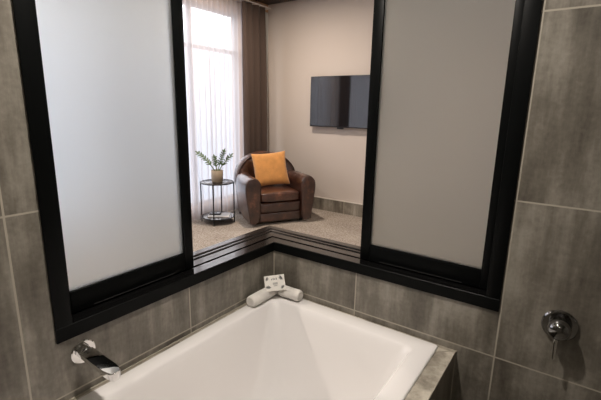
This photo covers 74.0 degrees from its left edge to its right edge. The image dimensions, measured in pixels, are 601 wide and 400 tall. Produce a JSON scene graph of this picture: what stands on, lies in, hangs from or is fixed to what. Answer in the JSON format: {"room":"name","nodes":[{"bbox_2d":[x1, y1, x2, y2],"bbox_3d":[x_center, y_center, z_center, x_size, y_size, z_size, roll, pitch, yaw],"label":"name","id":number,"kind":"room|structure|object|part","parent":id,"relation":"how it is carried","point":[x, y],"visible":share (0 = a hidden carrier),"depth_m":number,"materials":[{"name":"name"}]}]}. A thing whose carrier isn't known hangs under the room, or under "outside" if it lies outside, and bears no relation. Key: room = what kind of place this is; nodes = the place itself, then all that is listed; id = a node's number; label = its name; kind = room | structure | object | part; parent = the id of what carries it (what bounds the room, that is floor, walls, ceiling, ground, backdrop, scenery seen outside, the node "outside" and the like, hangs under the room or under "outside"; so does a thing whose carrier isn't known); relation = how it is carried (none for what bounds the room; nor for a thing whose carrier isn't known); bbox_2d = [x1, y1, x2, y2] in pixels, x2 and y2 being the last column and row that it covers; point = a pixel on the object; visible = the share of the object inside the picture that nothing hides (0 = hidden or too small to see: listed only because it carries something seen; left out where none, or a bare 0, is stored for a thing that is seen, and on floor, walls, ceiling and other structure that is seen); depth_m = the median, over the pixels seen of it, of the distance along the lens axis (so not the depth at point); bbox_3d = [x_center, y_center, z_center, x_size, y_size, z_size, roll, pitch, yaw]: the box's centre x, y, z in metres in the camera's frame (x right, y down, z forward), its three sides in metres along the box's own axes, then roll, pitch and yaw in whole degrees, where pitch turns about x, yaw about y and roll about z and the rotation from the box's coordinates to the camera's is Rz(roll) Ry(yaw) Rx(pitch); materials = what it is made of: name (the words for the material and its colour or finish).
{"room":"hotel bathroom","nodes":[
{"label":"hotel bathroom","id":0,"kind":"room"},
{"bbox_2d":[0,0,273,399],"bbox_3d":[-1.060,-0.217,0.776,0.175,3.020,3.000,10,16,34],"label":"wall","id":1,"kind":"structure","parent":0,"point":[33,366],"depth_m":1.17,"materials":[{"name":"grey tile"}]},
{"bbox_2d":[71,339,120,381],"bbox_3d":[-0.634,0.509,1.254,0.195,0.080,0.080,10,16,34],"label":"spout","id":2,"kind":"object","parent":1,"relation":"attached to","point":[84,351],"visible":1,"depth_m":1.26,"materials":[{"name":"silver metal"}]},
{"bbox_3d":[-0.710,0.496,1.307,0.008,0.080,0.080,10,16,34],"label":"wall plate","id":3,"kind":"part","parent":2,"relation":"part of","materials":[{"name":"silver metal"}]},
{"bbox_3d":[-0.626,0.516,1.250,0.175,0.035,0.050,10,16,34],"label":"spout arm","id":4,"kind":"part","parent":2,"relation":"part of","materials":[{"name":"silver metal"}]},
{"bbox_2d":[70,302,455,399],"bbox_3d":[-0.268,0.690,1.167,0.942,0.007,1.770,10,16,34],"label":"trim","id":5,"kind":"structure","parent":1,"relation":"attached to","point":[204,326],"depth_m":1.56,"materials":[{"name":"beige tile"}]},
{"bbox_2d":[75,298,454,399],"bbox_3d":[-0.299,0.969,1.193,0.943,0.552,1.860,10,16,34],"label":"surround","id":6,"kind":"object","parent":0,"point":[423,387],"visible":0.43,"depth_m":1.50,"materials":[{"name":"grey tile"}]},
{"bbox_2d":[77,294,437,399],"bbox_3d":[-0.296,0.891,1.220,0.861,0.425,1.763,10,16,34],"label":"bathtub","id":7,"kind":"object","parent":6,"relation":"in","point":[278,348],"visible":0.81,"depth_m":1.75,"materials":[{"name":"white ceramic"}]},
{"bbox_2d":[246,288,277,306],"bbox_3d":[-0.182,0.472,1.988,0.062,0.058,0.205,10,16,34],"label":"rolled towel","id":8,"kind":"object","parent":7,"relation":"on","point":[262,295],"visible":0.65,"depth_m":1.93,"materials":[{"name":"white fabric"}]},
{"bbox_2d":[264,274,285,291],"bbox_3d":[-0.129,0.417,2.001,0.108,0.069,0.065,-1,13,-8],"label":"card","id":9,"kind":"object","parent":8,"relation":"on","point":[274,282],"visible":1,"depth_m":2.00,"materials":[{"name":"white paper"}]},
{"bbox_2d":[278,285,302,300],"bbox_3d":[-0.050,0.469,2.007,0.121,0.059,0.065,10,16,34],"label":"rolled towel","id":10,"kind":"object","parent":7,"relation":"on","point":[291,293],"visible":0.8,"depth_m":1.98,"materials":[{"name":"white fabric"}]},
{"bbox_2d":[255,0,294,4],"bbox_3d":[0.053,-1.996,1.658,6.650,0.100,7.100,10,16,34],"label":"ceiling","id":11,"kind":"structure","parent":0,"point":[268,2],"depth_m":5.84,"materials":[{"name":"black"}]},
{"bbox_2d":[192,208,361,251],"bbox_3d":[-0.006,1.046,2.350,6.650,0.100,7.100,10,16,34],"label":"floor","id":12,"kind":"structure","parent":0,"point":[340,227],"depth_m":5.13,"materials":[{"name":"carpet"}]},
{"bbox_2d":[200,179,234,225],"bbox_3d":[-1.099,0.024,5.290,0.446,0.547,0.446,6,14,22],"label":"side table","id":13,"kind":"object","parent":12,"relation":"on","point":[209,182],"visible":0.87,"depth_m":5.23,"materials":[{"name":"grey metal"}]},
{"bbox_3d":[-1.317,0.020,5.297,0.016,0.543,0.016,-11,18,-43],"label":"leg","id":14,"kind":"part","parent":13,"relation":"part of","materials":[{"name":"black metal"}]},
{"bbox_3d":[-1.107,0.074,5.077,0.016,0.543,0.016,1,13,0],"label":"leg","id":15,"kind":"part","parent":13,"relation":"part of","materials":[{"name":"black metal"}]},
{"bbox_2d":[195,149,233,182],"bbox_3d":[-1.115,-0.454,5.174,0.501,0.438,0.154,-1,13,-8],"label":"potted plant","id":16,"kind":"object","parent":13,"relation":"on","point":[216,174],"visible":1,"depth_m":5.16,"materials":[{"name":"green plant"}]},
{"bbox_3d":[-1.088,-0.315,5.209,0.154,0.153,0.154,10,16,34],"label":"pot","id":17,"kind":"part","parent":16,"relation":"part of","materials":[{"name":"beige"}]},
{"bbox_2d":[202,211,233,219],"bbox_3d":[-1.102,0.212,5.332,0.428,0.012,0.428,6,14,22],"label":"shelf","id":18,"kind":"object","parent":13,"relation":"attached to","point":[204,216],"depth_m":5.26,"materials":[{"name":"clear glass"}]},
{"bbox_2d":[207,212,229,217],"bbox_3d":[-1.085,0.194,5.316,0.280,0.030,0.200,0,13,-5],"label":"magazine","id":19,"kind":"object","parent":13,"relation":"on","point":[216,214],"visible":1,"depth_m":5.29,"materials":[{"name":"white paper"}]},
{"bbox_3d":[-0.880,0.032,5.283,0.016,0.543,0.016,1,13,0],"label":"leg","id":20,"kind":"part","parent":13,"relation":"part of","materials":[{"name":"black metal"}]},
{"bbox_2d":[234,151,315,224],"bbox_3d":[-0.415,-0.200,5.535,0.967,0.900,0.882,-5,14,-23],"label":"armchair","id":21,"kind":"object","parent":12,"relation":"on","point":[257,203],"visible":0.92,"depth_m":5.27,"materials":[{"name":"brown leather"}]},
{"bbox_3d":[-0.727,-0.051,5.376,0.233,0.615,0.801,-3,13,-18],"label":"armrest","id":22,"kind":"part","parent":21,"relation":"part of","materials":[{"name":"brown leather"}]},
{"bbox_3d":[-0.521,-0.437,5.735,0.929,0.536,0.348,-5,14,-23],"label":"backrest","id":23,"kind":"part","parent":21,"relation":"part of","materials":[{"name":"brown leather"}]},
{"bbox_2d":[251,151,289,185],"bbox_3d":[-0.407,-0.422,5.421,0.512,0.474,0.231,-2,13,-15],"label":"throw pillow","id":24,"kind":"object","parent":21,"relation":"on","point":[269,168],"visible":0.95,"depth_m":5.36,"materials":[{"name":"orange fabric"}]},
{"bbox_3d":[-0.284,0.206,5.307,0.572,0.122,0.092,-5,14,-23],"label":"panel","id":25,"kind":"part","parent":21,"relation":"part of","materials":[{"name":"brown leather"}]},
{"bbox_2d":[261,184,298,201],"bbox_3d":[-0.378,-0.104,5.467,0.566,0.172,0.616,-5,14,-23],"label":"seat cushion","id":26,"kind":"object","parent":21,"relation":"on","point":[276,192],"depth_m":5.25,"materials":[{"name":"brown leather"}]},
{"bbox_3d":[-0.279,0.083,5.274,0.572,0.133,0.103,-5,14,-23],"label":"rail","id":27,"kind":"part","parent":21,"relation":"part of","materials":[{"name":"brown leather"}]},
{"bbox_3d":[-0.070,-0.103,5.662,0.233,0.615,0.801,-6,15,-29],"label":"armrest","id":28,"kind":"part","parent":21,"relation":"part of","materials":[{"name":"brown leather"}]},
{"bbox_2d":[268,0,373,203],"bbox_3d":[2.011,-1.064,4.762,6.650,3.020,0.200,10,16,34],"label":"wall","id":29,"kind":"structure","parent":0,"point":[307,39],"depth_m":5.83,"materials":[{"name":"beige paint"}]},
{"bbox_2d":[235,0,270,150],"bbox_3d":[-2.506,-0.890,3.613,0.400,3.020,6.900,10,16,34],"label":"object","id":30,"kind":"structure","parent":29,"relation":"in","point":[249,0],"depth_m":6.05,"materials":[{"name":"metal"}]},
{"bbox_2d":[182,0,243,220],"bbox_3d":[-1.283,-1.170,5.184,0.077,2.891,1.724,10,16,34],"label":"sheer curtain","id":31,"kind":"object","parent":30,"relation":"hanging from","point":[212,28],"visible":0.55,"depth_m":5.32,"materials":[{"name":"fabric"}]},
{"bbox_3d":[-2.217,-2.299,3.498,0.202,0.018,5.930,10,16,34],"label":"curtain rail","id":32,"kind":"part","parent":30,"relation":"part of","materials":[{"name":"brown wood"}]},
{"bbox_2d":[242,1,266,155],"bbox_3d":[-0.677,-1.316,5.875,0.142,2.891,0.467,10,16,34],"label":"drape","id":33,"kind":"object","parent":30,"relation":"hanging from","point":[254,65],"visible":0.75,"depth_m":5.75,"materials":[{"name":"brown fabric"}]},
{"bbox_2d":[312,196,362,216],"bbox_3d":[2.061,0.363,4.896,6.110,0.180,0.014,10,16,34],"label":"baseboard","id":34,"kind":"structure","parent":29,"relation":"attached to","point":[318,203],"depth_m":5.91,"materials":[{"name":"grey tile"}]},
{"bbox_2d":[310,75,369,128],"bbox_3d":[0.670,-1.336,5.488,1.235,0.722,0.086,10,16,34],"label":"television","id":35,"kind":"object","parent":29,"relation":"attached to","point":[341,102],"visible":0.83,"depth_m":5.52,"materials":[{"name":"black"}]},
{"bbox_2d":[275,0,600,399],"bbox_3d":[0.958,-0.295,1.291,2.875,3.020,0.175,10,16,34],"label":"wall","id":36,"kind":"structure","parent":0,"point":[553,259],"depth_m":1.37,"materials":[{"name":"grey tile"}]},
{"bbox_2d":[273,251,274,274],"bbox_3d":[-0.140,0.369,2.112,0.004,0.219,0.004,10,16,34],"label":"trim","id":37,"kind":"structure","parent":36,"relation":"attached to","point":[274,251],"depth_m":2.11,"materials":[{"name":"beige tile"}]},
{"bbox_2d":[12,0,542,343],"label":"window","id":38,"kind":"structure","parent":36,"relation":"in","point":[216,259],"depth_m":1.38,"materials":[{"name":"black metal"}]},
{"bbox_2d":[34,0,193,313],"bbox_3d":[-0.612,-0.301,1.369,0.035,1.298,0.534,10,16,34],"label":"sliding panel","id":39,"kind":"object","parent":38,"relation":"attached to","point":[114,77],"visible":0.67,"depth_m":1.37,"materials":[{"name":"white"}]},
{"bbox_3d":[-0.630,0.296,1.498,0.032,0.075,0.460,10,16,34],"label":"rail","id":40,"kind":"part","parent":39,"relation":"part of","materials":[{"name":"black metal"}]},
{"bbox_3d":[-0.013,0.399,1.389,1.124,0.048,1.118,10,16,34],"label":"sill","id":41,"kind":"part","parent":38,"relation":"part of","materials":[{"name":"black"}]},
{"bbox_2d":[360,0,524,289],"bbox_3d":[0.523,-0.325,1.569,0.555,1.298,0.035,10,16,34],"label":"sliding panel","id":42,"kind":"object","parent":38,"relation":"attached to","point":[442,72],"visible":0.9,"depth_m":1.57,"materials":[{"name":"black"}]},
{"bbox_3d":[0.516,0.272,1.703,0.474,0.075,0.032,10,16,34],"label":"rail","id":43,"kind":"part","parent":42,"relation":"part of","materials":[{"name":"black metal"}]},
{"bbox_2d":[428,351,455,399],"bbox_3d":[0.086,1.036,0.930,0.006,0.553,1.860,10,16,34],"label":"trim","id":44,"kind":"structure","parent":36,"relation":"attached to","point":[455,351],"depth_m":1.55,"materials":[{"name":"grey metal"}]},
{"bbox_2d":[541,310,578,358],"bbox_3d":[0.875,0.463,1.357,0.110,0.161,0.073,10,16,34],"label":"mixer","id":45,"kind":"object","parent":36,"relation":"attached to","point":[560,325],"visible":1,"depth_m":1.35,"materials":[{"name":"silver metal"}]},
{"bbox_3d":[0.865,0.506,1.359,0.014,0.076,0.014,10,16,34],"label":"lever","id":46,"kind":"part","parent":45,"relation":"part of","materials":[{"name":"silver metal"}]},
{"bbox_3d":[0.894,0.433,1.376,0.110,0.110,0.011,10,16,34],"label":"wall plate","id":47,"kind":"part","parent":45,"relation":"part of","materials":[{"name":"silver metal"}]}
]}

